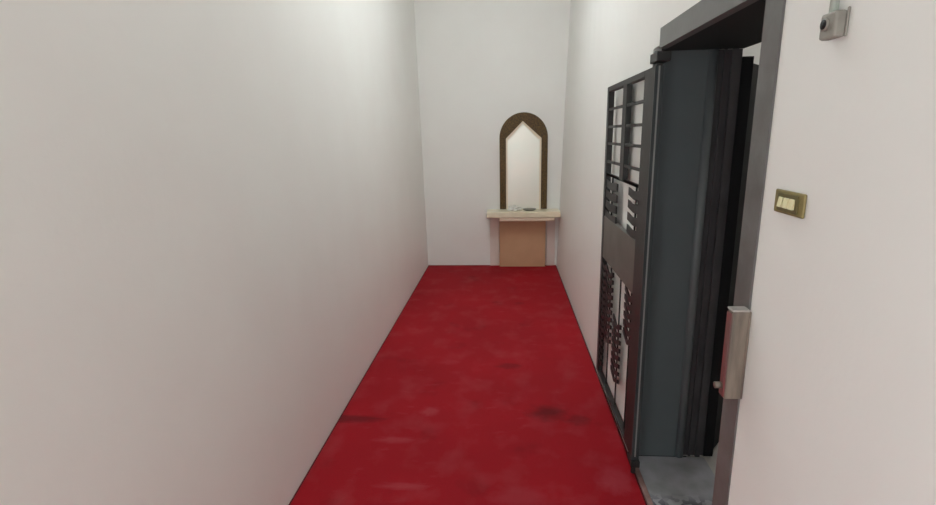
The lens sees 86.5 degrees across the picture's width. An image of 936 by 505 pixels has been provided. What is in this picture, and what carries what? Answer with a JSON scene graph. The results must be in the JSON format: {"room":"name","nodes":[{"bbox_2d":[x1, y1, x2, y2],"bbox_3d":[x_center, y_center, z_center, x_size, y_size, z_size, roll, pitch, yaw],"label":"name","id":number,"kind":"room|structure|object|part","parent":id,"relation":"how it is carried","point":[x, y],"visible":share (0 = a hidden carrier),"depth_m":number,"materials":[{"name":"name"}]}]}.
{"room":"hallway","nodes":[
{"label":"hallway","id":0,"kind":"room"},
{"bbox_2d":[0,0,427,504],"bbox_3d":[-1.011,-0.798,1.751,0.253,4.112,9.218,0,13,4],"label":"wall","id":1,"kind":"structure","parent":0,"point":[213,230],"depth_m":1.61,"materials":[{"name":"white paint"}]},
{"bbox_2d":[414,0,570,264],"bbox_3d":[0.320,-1.849,6.048,1.953,4.112,0.200,0,13,4],"label":"wall","id":2,"kind":"structure","parent":0,"point":[481,64],"depth_m":5.95,"materials":[{"name":"white paint"}]},
{"bbox_2d":[499,112,547,208],"bbox_3d":[0.677,-1.110,6.074,0.580,1.161,0.032,0,13,4],"label":"arched mirror","id":3,"kind":"object","parent":2,"relation":"attached to","point":[523,139],"visible":0.99,"depth_m":6.07,"materials":[{"name":"brown metal"}]},
{"bbox_3d":[0.680,-1.064,6.096,0.428,1.061,0.007,0,13,4],"label":"glass","id":4,"kind":"part","parent":3,"relation":"part of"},
{"bbox_2d":[556,266,627,451],"bbox_3d":[-0.114,1.265,2.177,1.853,0.138,9.218,0,13,4],"label":"floor","id":5,"kind":"structure","parent":0,"point":[556,266],"depth_m":3.44,"materials":[{"name":"red carpet"}]},
{"bbox_2d":[289,265,646,504],"bbox_3d":[-0.019,1.190,2.153,1.642,0.012,8.810,0,13,4],"label":"carpet","id":6,"kind":"object","parent":5,"relation":"on","point":[485,388],"visible":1,"depth_m":3.04,"materials":[{"name":"red carpet"}]},
{"bbox_2d":[487,209,560,266],"bbox_3d":[0.685,-0.164,6.188,0.890,0.726,0.252,0,13,4],"label":"console shelf","id":7,"kind":"object","parent":6,"relation":"on","point":[519,238],"visible":1,"depth_m":6.24,"materials":[{"name":"brown wood"}]},
{"bbox_3d":[0.338,-0.153,6.333,0.116,0.653,0.026,0,13,4],"label":"panel","id":8,"kind":"part","parent":7,"relation":"part of","materials":[{"name":"beige paint"}]},
{"bbox_2d":[507,205,521,210],"bbox_3d":[0.573,-0.548,6.089,0.190,0.069,0.118,0,13,4],"label":"tissue","id":9,"kind":"object","parent":7,"relation":"on","point":[513,207],"visible":1,"depth_m":6.07,"materials":[{"name":"white paper"}]},
{"bbox_3d":[0.686,-0.128,6.285,0.577,0.610,0.082,0,13,4],"label":"panel","id":10,"kind":"part","parent":7,"relation":"part of","materials":[{"name":"brown wood"}]},
{"bbox_3d":[0.678,-0.482,6.113,0.890,0.073,0.252,0,13,4],"label":"shelf","id":11,"kind":"part","parent":7,"relation":"part of","materials":[{"name":"beige stone"}]},
{"bbox_2d":[523,208,535,210],"bbox_3d":[0.749,-0.523,6.066,0.170,0.024,0.102,0,13,4],"label":"dish","id":12,"kind":"object","parent":7,"relation":"on","point":[525,209],"visible":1,"depth_m":6.04,"materials":[{"name":"grey"}]},
{"bbox_3d":[1.042,-0.157,6.279,0.107,0.653,0.026,0,13,4],"label":"panel","id":13,"kind":"part","parent":7,"relation":"part of","materials":[{"name":"beige paint"}]},
{"bbox_2d":[639,456,714,504],"bbox_3d":[1.007,1.175,2.122,0.352,0.014,0.944,0,13,4],"label":"floor","id":14,"kind":"structure","parent":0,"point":[668,480],"depth_m":2.40,"materials":[{"name":"grey stone"}]},
{"bbox_2d":[686,442,718,474],"bbox_3d":[2.419,1.095,2.631,2.388,0.148,4.250,0,13,4],"label":"floor","id":15,"kind":"structure","parent":0,"point":[711,461],"depth_m":2.56,"materials":[{"name":"tile"}]},
{"bbox_2d":[556,0,935,504],"bbox_3d":[1.014,-0.807,1.595,0.504,4.112,9.218,0,13,4],"label":"wall","id":16,"kind":"structure","parent":0,"point":[837,406],"depth_m":1.00,"materials":[{"name":"white paint"}]},
{"bbox_2d":[635,468,652,504],"bbox_3d":[0.818,1.174,2.135,0.025,0.014,0.944,0,13,4],"label":"trim","id":17,"kind":"structure","parent":16,"relation":"attached to","point":[637,471],"depth_m":2.36,"materials":[{"name":"wood"}]},
{"bbox_2d":[639,0,785,504],"bbox_3d":[0.992,0.177,1.849,0.422,2.058,1.072,0,13,4],"label":"door frame","id":18,"kind":"structure","parent":16,"relation":"in","point":[707,88],"depth_m":2.24,"materials":[{"name":"grey metal"}]},
{"bbox_2d":[596,51,671,473],"bbox_3d":[0.831,0.041,2.664,0.056,1.953,1.000,0,13,4],"label":"door","id":19,"kind":"structure","parent":18,"relation":"attached to","point":[628,251],"depth_m":2.42,"materials":[{"name":"black metal"}]},
{"bbox_3d":[0.859,0.450,3.033,0.008,0.785,0.005,0,13,4],"label":"slat rod","id":20,"kind":"part","parent":19,"relation":"part of","materials":[{"name":"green metal"}]},
{"bbox_3d":[0.849,0.875,2.934,0.032,0.014,0.760,0,13,4],"label":"rail","id":21,"kind":"part","parent":19,"relation":"part of","materials":[{"name":"green metal"}]},
{"bbox_3d":[0.840,0.508,2.790,0.008,0.785,0.005,0,13,4],"label":"slat rod","id":22,"kind":"part","parent":19,"relation":"part of","materials":[{"name":"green metal"}]},
{"bbox_3d":[0.828,-0.013,2.723,0.026,0.260,0.760,0,13,4],"label":"plate","id":23,"kind":"part","parent":19,"relation":"part of","materials":[{"name":"metal"}]},
{"bbox_3d":[0.810,-0.862,2.521,0.032,0.028,0.760,0,13,4],"label":"rail","id":24,"kind":"part","parent":19,"relation":"part of","materials":[{"name":"green metal"}]},
{"bbox_3d":[0.823,0.564,2.557,0.008,0.785,0.005,0,13,4],"label":"slat rod","id":25,"kind":"part","parent":19,"relation":"part of","materials":[{"name":"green metal"}]},
{"bbox_3d":[0.940,0.092,2.370,0.226,1.976,0.025,0,13,4],"label":"reveal panel","id":26,"kind":"part","parent":18,"relation":"part of","materials":[{"name":"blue metal"}]},
{"bbox_3d":[1.072,0.093,2.353,0.042,1.976,0.042,0,13,4],"label":"round post","id":27,"kind":"part","parent":18,"relation":"part of","materials":[{"name":"metal"}]},
{"bbox_3d":[1.144,0.092,2.353,0.103,1.976,0.028,0,13,4],"label":"panel","id":28,"kind":"part","parent":18,"relation":"part of","materials":[{"name":"grey metal"}]},
{"bbox_3d":[1.220,0.106,2.356,0.046,1.944,0.021,0,13,4],"label":"architrave","id":29,"kind":"part","parent":18,"relation":"part of","materials":[{"name":"black metal"}]},
{"bbox_2d":[713,306,751,398],"bbox_3d":[0.711,0.272,1.343,0.070,0.258,0.034,0,13,4],"label":"box","id":30,"kind":"object","parent":18,"relation":"attached to","point":[738,319],"visible":1,"depth_m":1.33,"materials":[{"name":"metal"}]},
{"bbox_3d":[0.696,0.275,1.345,0.004,0.242,0.026,0,13,4],"label":"plate","id":31,"kind":"part","parent":30,"relation":"part of","materials":[{"name":"grey metal"}]},
{"bbox_2d":[713,63,758,448],"bbox_3d":[1.550,0.034,2.658,0.099,1.913,0.820,12,18,43],"label":"door","id":32,"kind":"structure","parent":18,"relation":"attached to","point":[755,66],"depth_m":2.34,"materials":[{"name":"metal"}]},
{"bbox_2d":[774,189,806,218],"bbox_3d":[0.720,-0.111,1.120,0.015,0.053,0.118,0,13,4],"label":"light switch","id":33,"kind":"object","parent":16,"relation":"attached to","point":[790,203],"visible":1,"depth_m":1.10,"materials":[{"name":"gold metal"}]},
{"bbox_2d":[819,0,850,40],"bbox_3d":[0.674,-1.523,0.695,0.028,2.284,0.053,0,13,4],"label":"junction box","id":34,"kind":"object","parent":16,"relation":"attached to","point":[834,24],"visible":1,"depth_m":0.94,"materials":[{"name":"grey plastic"}]},
{"bbox_2d":[820,18,829,30],"bbox_3d":[0.689,-0.440,0.960,0.004,0.023,0.023,0,13,4],"label":"socket","id":35,"kind":"object","parent":34,"relation":"attached to","point":[825,22],"depth_m":0.95,"materials":[{"name":"grey plastic"}]},
{"bbox_2d":[742,42,760,64],"bbox_3d":[2.534,-1.484,4.273,2.388,4.100,0.150,0,13,4],"label":"wall","id":36,"kind":"structure","parent":0,"point":[754,50],"depth_m":4.16,"materials":[{"name":"white paint"}]}
]}

